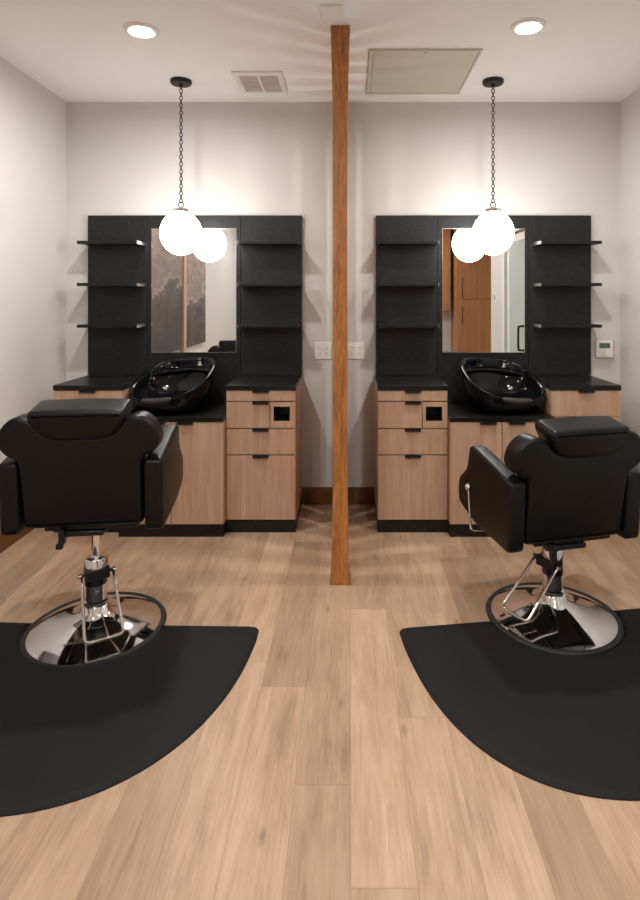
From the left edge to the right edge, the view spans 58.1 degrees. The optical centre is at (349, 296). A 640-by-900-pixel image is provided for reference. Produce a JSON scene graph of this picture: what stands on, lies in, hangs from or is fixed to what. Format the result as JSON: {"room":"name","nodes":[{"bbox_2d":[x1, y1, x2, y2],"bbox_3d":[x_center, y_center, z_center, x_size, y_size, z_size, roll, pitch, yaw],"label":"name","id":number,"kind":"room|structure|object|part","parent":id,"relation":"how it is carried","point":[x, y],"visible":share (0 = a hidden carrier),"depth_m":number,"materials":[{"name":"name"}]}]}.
{"room":"salon","nodes":[
{"label":"salon","id":0,"kind":"room"},
{"bbox_2d":[0,57,65,462],"bbox_3d":[-1.970,0.040,0.895,0.100,2.720,5.990,0,0,0],"label":"wall","id":1,"kind":"structure","parent":0,"point":[32,117],"depth_m":3.46,"materials":[{"name":"paint"}]},
{"bbox_2d":[0,527,33,552],"bbox_3d":[-1.913,1.343,0.895,0.014,0.115,5.990,0,0,0],"label":"baseboard","id":2,"kind":"structure","parent":1,"relation":"attached to","point":[6,541],"depth_m":3.22,"materials":[{"name":"brown wood"}]},
{"bbox_2d":[0,504,639,899],"bbox_3d":[0.265,1.430,0.895,4.570,0.060,6.190,0,0,0],"label":"floor","id":3,"kind":"structure","parent":0,"point":[328,769],"depth_m":1.73,"materials":[{"name":"brown wood"}]},
{"bbox_2d":[0,398,182,666],"bbox_3d":[-1.093,0.903,2.456,0.654,0.993,0.629,0,0,-6],"label":"salon chair","id":4,"kind":"object","parent":3,"relation":"on","point":[71,467],"visible":1,"depth_m":2.25,"materials":[{"name":"black leather"}]},
{"bbox_3d":[-1.349,0.757,2.455,0.073,0.350,0.490,0,0,-6],"label":"armrest","id":5,"kind":"part","parent":4,"relation":"part of","materials":[{"name":"black leather"}]},
{"bbox_3d":[-1.146,0.959,2.279,0.028,0.073,0.040,0,0,-6],"label":"lock lever","id":6,"kind":"part","parent":4,"relation":"part of","materials":[{"name":"black metal"}]},
{"bbox_3d":[-1.057,0.686,2.292,0.602,0.455,0.179,0,0,-6],"label":"backrest","id":7,"kind":"part","parent":4,"relation":"part of","materials":[{"name":"black leather"}]},
{"bbox_3d":[-1.072,1.340,2.428,0.524,0.112,0.524,0,0,0],"label":"plate","id":8,"kind":"part","parent":4,"relation":"part of","materials":[{"name":"silver metal"}]},
{"bbox_3d":[-0.808,0.757,2.517,0.073,0.350,0.490,0,0,-6],"label":"armrest","id":9,"kind":"part","parent":4,"relation":"part of","materials":[{"name":"black leather"}]},
{"bbox_2d":[53,375,139,531],"bbox_3d":[-1.556,0.963,3.631,0.415,0.875,0.458,0,0,0],"label":"base cabinet","id":10,"kind":"object","parent":3,"relation":"on","point":[88,386],"visible":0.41,"depth_m":3.42,"materials":[{"name":"brown wood"}]},
{"bbox_3d":[-1.556,0.562,3.412,0.095,0.012,0.020,0,0,0],"label":"handle","id":11,"kind":"part","parent":10,"relation":"part of","materials":[{"name":"black metal"}]},
{"bbox_3d":[-1.556,0.633,3.428,0.407,0.153,0.020,0,0,0],"label":"drawer","id":12,"kind":"part","parent":10,"relation":"part of","materials":[{"name":"brown wood"}]},
{"bbox_2d":[53,375,139,389],"bbox_3d":[-1.556,0.540,3.637,0.415,0.030,0.446,0,0,0],"label":"countertop","id":13,"kind":"structure","parent":10,"relation":"on","point":[88,382],"depth_m":3.50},
{"bbox_2d":[0,622,258,816],"bbox_3d":[-1.086,1.392,1.999,1.388,0.016,0.912,0,0,2],"label":"mat","id":14,"kind":"object","parent":3,"relation":"on","point":[68,735],"visible":0.98,"depth_m":1.93,"materials":[{"name":"plastic"}]},
{"bbox_2d":[119,401,226,536],"bbox_3d":[-1.044,1.050,3.599,0.610,0.700,0.522,0,0,0],"label":"base cabinet","id":15,"kind":"object","parent":3,"relation":"on","point":[199,508],"visible":0.48,"depth_m":3.35,"materials":[{"name":"brown wood"}]},
{"bbox_3d":[-1.196,1.028,3.364,0.301,0.595,0.020,0,0,0],"label":"door","id":16,"kind":"part","parent":15,"relation":"part of","materials":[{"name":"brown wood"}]},
{"bbox_2d":[128,401,226,421],"bbox_3d":[-1.044,0.714,3.605,0.610,0.028,0.510,0,0,0],"label":"countertop","id":17,"kind":"structure","parent":15,"relation":"on","point":[211,411],"depth_m":3.41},
{"bbox_2d":[129,357,215,413],"bbox_3d":[-1.103,0.547,3.589,0.492,0.305,0.471,0,0,9],"label":"sink","id":18,"kind":"object","parent":17,"relation":"on","point":[178,385],"visible":0.99,"depth_m":3.68,"materials":[{"name":"black ceramic"}]},
{"bbox_3d":[-1.153,0.441,3.785,0.056,0.047,0.056,0,0,9],"label":"faucet knob","id":19,"kind":"part","parent":18,"relation":"part of","materials":[{"name":"black metal"}]},
{"bbox_3d":[-0.961,0.736,3.348,0.095,0.012,0.020,0,0,0],"label":"handle","id":20,"kind":"part","parent":15,"relation":"part of","materials":[{"name":"black metal"}]},
{"bbox_3d":[-0.891,1.028,3.364,0.301,0.595,0.020,0,0,0],"label":"door","id":21,"kind":"part","parent":15,"relation":"part of","materials":[{"name":"brown wood"}]},
{"bbox_2d":[226,375,301,531],"bbox_3d":[-0.530,0.963,3.631,0.417,0.875,0.458,0,0,0],"label":"base cabinet","id":22,"kind":"object","parent":3,"relation":"on","point":[264,412],"visible":1,"depth_m":3.42,"materials":[{"name":"brown wood"}]},
{"bbox_3d":[-0.607,0.702,3.429,0.257,0.154,0.021,0,0,0],"label":"drawer","id":23,"kind":"part","parent":22,"relation":"part of","materials":[{"name":"brown wood"}]},
{"bbox_3d":[-0.530,1.133,3.429,0.409,0.381,0.021,0,0,0],"label":"drawer","id":24,"kind":"part","parent":22,"relation":"part of","materials":[{"name":"brown wood"}]},
{"bbox_3d":[-0.530,0.948,3.412,0.095,0.012,0.020,0,0,0],"label":"handle","id":25,"kind":"part","parent":22,"relation":"part of","materials":[{"name":"black metal"}]},
{"bbox_3d":[-0.530,0.861,3.429,0.409,0.150,0.021,0,0,0],"label":"drawer","id":26,"kind":"part","parent":22,"relation":"part of","materials":[{"name":"brown wood"}]},
{"bbox_3d":[-0.530,0.791,3.412,0.095,0.012,0.020,0,0,0],"label":"handle","id":27,"kind":"part","parent":22,"relation":"part of","materials":[{"name":"black metal"}]},
{"bbox_3d":[-0.530,0.630,3.412,0.095,0.012,0.020,0,0,0],"label":"handle","id":28,"kind":"part","parent":22,"relation":"part of","materials":[{"name":"black metal"}]},
{"bbox_3d":[-0.530,0.588,3.429,0.409,0.061,0.021,0,0,0],"label":"drawer","id":29,"kind":"part","parent":22,"relation":"part of","materials":[{"name":"brown wood"}]},
{"bbox_3d":[-0.530,0.562,3.412,0.095,0.012,0.020,0,0,0],"label":"handle","id":30,"kind":"part","parent":22,"relation":"part of","materials":[{"name":"black metal"}]},
{"bbox_2d":[226,375,301,389],"bbox_3d":[-0.530,0.540,3.637,0.417,0.030,0.446,0,0,0],"label":"countertop","id":31,"kind":"structure","parent":22,"relation":"on","point":[242,382],"depth_m":3.53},
{"bbox_3d":[-0.400,0.702,3.429,0.147,0.154,0.021,0,0,0],"label":"cubby panel","id":32,"kind":"part","parent":22,"relation":"part of","materials":[{"name":"brown wood"}]},
{"bbox_2d":[330,25,350,584],"bbox_3d":[-0.048,0.040,3.354,0.101,2.720,1.125,0,0,0],"label":"wooden post","id":33,"kind":"object","parent":3,"relation":"on","point":[340,574],"visible":1,"depth_m":2.79,"materials":[{"name":"brown wood"}]},
{"bbox_3d":[-0.048,-1.314,2.840,0.096,0.012,0.094,0,0,0],"label":"trim","id":34,"kind":"part","parent":33,"relation":"part of","materials":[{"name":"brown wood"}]},
{"bbox_3d":[-0.048,1.389,2.840,0.101,0.022,0.096,0,0,0],"label":"trim","id":35,"kind":"part","parent":33,"relation":"part of","materials":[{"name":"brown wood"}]},
{"bbox_2d":[374,375,447,531],"bbox_3d":[0.373,0.963,3.631,0.420,0.875,0.458,0,0,0],"label":"base cabinet","id":36,"kind":"object","parent":3,"relation":"on","point":[411,410],"visible":1,"depth_m":3.42,"materials":[{"name":"brown wood"}]},
{"bbox_3d":[0.297,0.702,3.429,0.260,0.154,0.021,0,0,0],"label":"drawer","id":37,"kind":"part","parent":36,"relation":"part of","materials":[{"name":"brown wood"}]},
{"bbox_2d":[374,375,447,389],"bbox_3d":[0.373,0.540,3.637,0.420,0.030,0.446,0,0,0],"label":"countertop","id":38,"kind":"structure","parent":36,"relation":"on","point":[383,382],"depth_m":3.53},
{"bbox_3d":[0.373,1.133,3.429,0.412,0.381,0.021,0,0,0],"label":"drawer","id":39,"kind":"part","parent":36,"relation":"part of","materials":[{"name":"brown wood"}]},
{"bbox_3d":[0.373,0.861,3.429,0.412,0.150,0.021,0,0,0],"label":"drawer","id":40,"kind":"part","parent":36,"relation":"part of","materials":[{"name":"brown wood"}]},
{"bbox_3d":[0.373,0.588,3.429,0.412,0.061,0.021,0,0,0],"label":"drawer","id":41,"kind":"part","parent":36,"relation":"part of","materials":[{"name":"brown wood"}]},
{"bbox_3d":[0.373,0.948,3.412,0.095,0.012,0.020,0,0,0],"label":"handle","id":42,"kind":"part","parent":36,"relation":"part of","materials":[{"name":"black metal"}]},
{"bbox_3d":[0.373,0.791,3.412,0.095,0.012,0.020,0,0,0],"label":"handle","id":43,"kind":"part","parent":36,"relation":"part of","materials":[{"name":"black metal"}]},
{"bbox_3d":[0.373,0.630,3.412,0.095,0.012,0.020,0,0,0],"label":"handle","id":44,"kind":"part","parent":36,"relation":"part of","materials":[{"name":"black metal"}]},
{"bbox_3d":[0.373,0.562,3.412,0.095,0.012,0.020,0,0,0],"label":"handle","id":45,"kind":"part","parent":36,"relation":"part of","materials":[{"name":"black metal"}]},
{"bbox_3d":[0.505,0.702,3.429,0.147,0.154,0.021,0,0,0],"label":"cubby panel","id":46,"kind":"part","parent":36,"relation":"part of","materials":[{"name":"brown wood"}]},
{"bbox_2d":[447,401,554,536],"bbox_3d":[0.888,1.050,3.599,0.610,0.700,0.522,0,0,0],"label":"base cabinet","id":47,"kind":"object","parent":3,"relation":"on","point":[468,426],"visible":0.43,"depth_m":3.35,"materials":[{"name":"brown wood"}]},
{"bbox_3d":[0.736,1.028,3.364,0.301,0.595,0.020,0,0,0],"label":"door","id":48,"kind":"part","parent":47,"relation":"part of","materials":[{"name":"brown wood"}]},
{"bbox_3d":[0.805,0.736,3.348,0.095,0.012,0.020,0,0,0],"label":"handle","id":49,"kind":"part","parent":47,"relation":"part of","materials":[{"name":"black metal"}]},
{"bbox_2d":[447,401,554,421],"bbox_3d":[0.888,0.714,3.605,0.610,0.028,0.510,0,0,0],"label":"countertop","id":50,"kind":"structure","parent":47,"relation":"on","point":[457,411],"depth_m":3.40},
{"bbox_2d":[460,357,545,413],"bbox_3d":[0.948,0.547,3.589,0.492,0.305,0.471,0,0,-9],"label":"bowl","id":51,"kind":"object","parent":50,"relation":"on","point":[490,385],"visible":1,"depth_m":3.68,"materials":[{"name":"black ceramic"}]},
{"bbox_3d":[0.840,0.428,3.760,0.056,0.047,0.056,0,0,-9],"label":"faucet knob","id":52,"kind":"part","parent":51,"relation":"part of","materials":[{"name":"black metal"}]},
{"bbox_3d":[0.971,0.736,3.348,0.095,0.012,0.020,0,0,0],"label":"handle","id":53,"kind":"part","parent":47,"relation":"part of","materials":[{"name":"black metal"}]},
{"bbox_3d":[1.040,1.028,3.364,0.301,0.595,0.020,0,0,0],"label":"door","id":54,"kind":"part","parent":47,"relation":"part of","materials":[{"name":"brown wood"}]},
{"bbox_2d":[399,608,639,800],"bbox_3d":[0.952,1.392,2.069,1.389,0.016,0.912,0,0,-8],"label":"mat","id":55,"kind":"object","parent":3,"relation":"on","point":[571,724],"visible":1,"depth_m":1.97,"materials":[{"name":"plastic"}]},
{"bbox_2d":[459,416,639,655],"bbox_3d":[0.861,0.950,2.542,0.654,0.900,0.629,0,0,-14],"label":"salon chair","id":56,"kind":"object","parent":3,"relation":"on","point":[572,484],"visible":1,"depth_m":2.35,"materials":[{"name":"black leather"}]},
{"bbox_3d":[0.531,0.853,2.581,0.033,0.033,0.033,0,0,0],"label":"lever knob","id":57,"kind":"part","parent":56,"relation":"part of","materials":[{"name":"silver metal"}]},
{"bbox_3d":[0.691,0.951,2.562,0.328,0.176,0.045,0,0,0],"label":"recline lever","id":58,"kind":"part","parent":56,"relation":"part of","materials":[{"name":"silver metal"}]},
{"bbox_3d":[0.608,0.850,2.506,0.073,0.350,0.490,0,0,-14],"label":"armrest","id":59,"kind":"part","parent":56,"relation":"part of","materials":[{"name":"black leather"}]},
{"bbox_3d":[0.833,1.052,2.359,0.028,0.073,0.040,0,0,-14],"label":"lock lever","id":60,"kind":"part","parent":56,"relation":"part of","materials":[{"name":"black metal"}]},
{"bbox_3d":[0.886,1.340,2.517,0.524,0.112,0.524,0,0,0],"label":"plate","id":61,"kind":"part","parent":56,"relation":"part of","materials":[{"name":"silver metal"}]},
{"bbox_3d":[0.920,0.779,2.385,0.602,0.455,0.179,0,0,-14],"label":"backrest","id":62,"kind":"part","parent":56,"relation":"part of","materials":[{"name":"black leather"}]},
{"bbox_3d":[1.136,0.850,2.641,0.073,0.350,0.490,0,0,-14],"label":"armrest","id":63,"kind":"part","parent":56,"relation":"part of","materials":[{"name":"black leather"}]},
{"bbox_2d":[536,375,620,421],"bbox_3d":[1.403,0.963,3.631,0.419,0.875,0.458,0,0,0],"label":"base cabinet","id":64,"kind":"object","parent":3,"relation":"on","point":[565,395],"visible":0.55,"depth_m":3.42,"materials":[{"name":"brown wood"}]},
{"bbox_2d":[536,375,620,389],"bbox_3d":[1.403,0.540,3.637,0.419,0.030,0.446,0,0,0],"label":"countertop","id":65,"kind":"structure","parent":64,"relation":"on","point":[551,382],"depth_m":3.51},
{"bbox_3d":[1.403,0.633,3.428,0.411,0.153,0.020,0,0,0],"label":"drawer","id":66,"kind":"part","parent":64,"relation":"part of","materials":[{"name":"brown wood"}]},
{"bbox_3d":[1.403,0.562,3.412,0.095,0.012,0.020,0,0,0],"label":"handle","id":67,"kind":"part","parent":64,"relation":"part of","materials":[{"name":"black metal"}]},
{"bbox_3d":[1.403,1.020,3.428,0.411,0.612,0.020,0,0,0],"label":"door","id":68,"kind":"part","parent":64,"relation":"part of","materials":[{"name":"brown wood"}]},
{"bbox_2d":[0,0,639,101],"bbox_3d":[0.265,-1.350,0.895,4.570,0.060,6.190,0,0,0],"label":"ceiling","id":69,"kind":"structure","parent":0,"point":[78,50],"depth_m":3.01,"materials":[{"name":"paint"}]},
{"bbox_2d":[123,22,158,38],"bbox_3d":[-1.030,-1.313,2.840,0.168,0.014,0.168,0,0,0],"label":"recessed light","id":70,"kind":"object","parent":69,"relation":"in","point":[142,30],"visible":1,"depth_m":2.83,"materials":[{"name":"white plastic"}]},
{"bbox_2d":[160,76,201,254],"bbox_3d":[-1.030,-0.787,3.505,0.249,1.065,0.249,0,0,0],"label":"pendant light","id":71,"kind":"object","parent":69,"relation":"hanging from","point":[180,231],"visible":1,"depth_m":3.44,"materials":[{"name":"black metal"},{"name":"frosted white glass"}]},
{"bbox_3d":[-1.030,-0.390,3.505,0.249,0.269,0.249,0,0,0],"label":"globe","id":72,"kind":"part","parent":71,"relation":"part of","materials":[{"name":"white glass"}]},
{"bbox_3d":[-1.030,-0.932,3.505,0.018,0.724,0.018,0,0,-45],"label":"chain","id":73,"kind":"part","parent":71,"relation":"part of","materials":[{"name":"black metal"}]},
{"bbox_2d":[231,71,287,93],"bbox_3d":[-0.546,-1.314,3.528,0.296,0.012,0.344,0,0,0],"label":"ceiling vent","id":74,"kind":"object","parent":69,"relation":"in","point":[249,82],"visible":1,"depth_m":3.51,"materials":[{"name":"white plastic"}]},
{"bbox_2d":[320,5,343,19],"bbox_3d":[-0.083,-1.314,2.655,0.106,0.012,0.124,0,0,0],"label":"junction box","id":75,"kind":"object","parent":69,"relation":"attached to","point":[328,12],"visible":1,"depth_m":2.64,"materials":[{"name":"white plastic"}]},
{"bbox_2d":[366,49,482,93],"bbox_3d":[0.405,-1.314,3.385,0.600,0.012,0.660,0,0,0],"label":"access hatch","id":76,"kind":"object","parent":69,"relation":"attached to","point":[394,71],"visible":1,"depth_m":3.32,"materials":[{"name":"paint"}]},
{"bbox_2d":[472,76,513,254],"bbox_3d":[0.872,-0.787,3.505,0.249,1.065,0.249,0,0,0],"label":"pendant light","id":77,"kind":"object","parent":69,"relation":"hanging from","point":[493,231],"visible":1,"depth_m":3.43,"materials":[{"name":"black metal"},{"name":"white opal glass"}]},
{"bbox_3d":[0.872,-0.390,3.505,0.249,0.269,0.249,0,0,0],"label":"globe","id":78,"kind":"part","parent":77,"relation":"part of","materials":[{"name":"white glass"}]},
{"bbox_3d":[0.872,-0.932,3.505,0.018,0.724,0.018,0,0,-45],"label":"chain","id":79,"kind":"part","parent":77,"relation":"part of","materials":[{"name":"black metal"}]},
{"bbox_2d":[510,18,545,34],"bbox_3d":[0.868,-1.313,2.800,0.168,0.014,0.168,0,0,0],"label":"recessed light","id":80,"kind":"object","parent":69,"relation":"in","point":[527,26],"visible":1,"depth_m":2.79,"materials":[{"name":"white plastic"}]},
{"bbox_2d":[66,102,619,486],"bbox_3d":[-0.047,0.040,3.940,3.946,2.720,0.100,0,0,0],"label":"wall","id":81,"kind":"structure","parent":0,"point":[240,158],"depth_m":3.89,"materials":[{"name":"paint"}]},
{"bbox_2d":[77,215,301,400],"bbox_3d":[-1.044,0.074,3.801,1.442,1.244,0.174,0,0,0],"label":"wall panel","id":82,"kind":"object","parent":81,"relation":"attached to","point":[269,247],"visible":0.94,"depth_m":3.86,"materials":[{"name":"black laminate"}]},
{"bbox_2d":[77,283,136,285],"bbox_3d":[-1.571,-0.081,3.788,0.389,0.020,0.148,0,0,0],"label":"shelf","id":83,"kind":"object","parent":82,"relation":"attached to","point":[78,284],"depth_m":3.71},
{"bbox_2d":[77,324,137,327],"bbox_3d":[-1.571,0.189,3.788,0.389,0.020,0.148,0,0,0],"label":"shelf","id":84,"kind":"object","parent":82,"relation":"attached to","point":[80,325],"depth_m":3.71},
{"bbox_2d":[77,241,143,245],"bbox_3d":[-1.571,-0.354,3.788,0.389,0.020,0.148,0,0,0],"label":"shelf","id":85,"kind":"object","parent":82,"relation":"attached to","point":[88,243],"depth_m":3.71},
{"bbox_2d":[151,228,236,352],"bbox_3d":[-1.046,-0.043,3.858,0.569,0.833,0.008,0,0,0],"label":"wall mirror","id":86,"kind":"object","parent":82,"relation":"attached to","point":[194,294],"visible":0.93,"depth_m":3.85,"materials":[{"name":"clear glass"}]},
{"bbox_2d":[238,324,299,327],"bbox_3d":[-0.529,0.189,3.788,0.391,0.020,0.148,0,0,0],"label":"shelf","id":87,"kind":"object","parent":82,"relation":"attached to","point":[239,325],"depth_m":3.71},
{"bbox_2d":[238,283,299,285],"bbox_3d":[-0.529,-0.081,3.788,0.391,0.020,0.148,0,0,0],"label":"shelf","id":88,"kind":"object","parent":82,"relation":"attached to","point":[239,284],"depth_m":3.71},
{"bbox_2d":[238,241,299,245],"bbox_3d":[-0.529,-0.354,3.788,0.391,0.020,0.148,0,0,0],"label":"shelf","id":89,"kind":"object","parent":82,"relation":"attached to","point":[240,243],"depth_m":3.71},
{"bbox_2d":[315,342,330,358],"bbox_3d":[-0.182,0.363,3.885,0.112,0.114,0.009,0,0,0],"label":"wall outlet","id":90,"kind":"object","parent":81,"relation":"attached to","point":[322,349],"visible":1,"depth_m":3.88,"materials":[{"name":"white plastic"}]},
{"bbox_2d":[302,487,374,503],"bbox_3d":[-0.047,1.343,3.883,3.718,0.115,0.014,0,0,0],"label":"baseboard","id":91,"kind":"structure","parent":81,"relation":"attached to","point":[310,495],"depth_m":3.88,"materials":[{"name":"brown wood"}]},
{"bbox_2d":[348,342,363,358],"bbox_3d":[0.040,0.363,3.885,0.112,0.114,0.009,0,0,0],"label":"wall outlet","id":92,"kind":"object","parent":81,"relation":"attached to","point":[355,349],"visible":1,"depth_m":3.88,"materials":[{"name":"white plastic"}]},
{"bbox_2d":[376,215,601,400],"bbox_3d":[0.901,0.074,3.801,1.453,1.244,0.174,0,0,0],"label":"wall panel","id":93,"kind":"object","parent":81,"relation":"attached to","point":[558,284],"visible":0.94,"depth_m":3.86,"materials":[{"name":"black laminate"}]},
{"bbox_2d":[378,324,438,327],"bbox_3d":[0.382,0.189,3.788,0.383,0.020,0.148,0,0,0],"label":"shelf","id":94,"kind":"object","parent":93,"relation":"attached to","point":[379,325],"depth_m":3.71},
{"bbox_2d":[378,283,438,285],"bbox_3d":[0.382,-0.081,3.788,0.383,0.020,0.148,0,0,0],"label":"shelf","id":95,"kind":"object","parent":93,"relation":"attached to","point":[379,284],"depth_m":3.71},
{"bbox_2d":[378,241,438,245],"bbox_3d":[0.382,-0.354,3.788,0.383,0.020,0.148,0,0,0],"label":"shelf","id":96,"kind":"object","parent":93,"relation":"attached to","point":[380,243],"depth_m":3.71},
{"bbox_2d":[442,228,524,352],"bbox_3d":[0.895,-0.043,3.858,0.554,0.833,0.008,0,0,0],"label":"wall mirror","id":97,"kind":"object","parent":93,"relation":"attached to","point":[483,295],"visible":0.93,"depth_m":3.85,"materials":[{"name":"clear glass"}]},
{"bbox_2d":[535,241,601,245],"bbox_3d":[1.431,-0.354,3.788,0.395,0.020,0.148,0,0,0],"label":"shelf","id":98,"kind":"object","parent":93,"relation":"attached to","point":[537,243],"depth_m":3.71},
{"bbox_2d":[540,324,601,327],"bbox_3d":[1.431,0.189,3.788,0.395,0.020,0.148,0,0,0],"label":"shelf","id":99,"kind":"object","parent":93,"relation":"attached to","point":[541,325],"depth_m":3.71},
{"bbox_2d":[541,283,601,285],"bbox_3d":[1.431,-0.081,3.788,0.395,0.020,0.148,0,0,0],"label":"shelf","id":100,"kind":"object","parent":93,"relation":"attached to","point":[542,284],"depth_m":3.71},
{"bbox_2d":[595,340,612,357],"bbox_3d":[1.712,0.350,3.876,0.116,0.116,0.028,0,0,0],"label":"thermostat","id":101,"kind":"object","parent":81,"relation":"attached to","point":[603,348],"visible":1,"depth_m":3.86,"materials":[{"name":"white plastic"}]},
{"bbox_2d":[620,88,639,471],"bbox_3d":[1.876,0.040,2.075,0.100,2.720,3.630,0,0,0],"label":"wall","id":102,"kind":"structure","parent":0,"point":[629,106],"depth_m":3.74,"materials":[{"name":"paint"}]}
]}

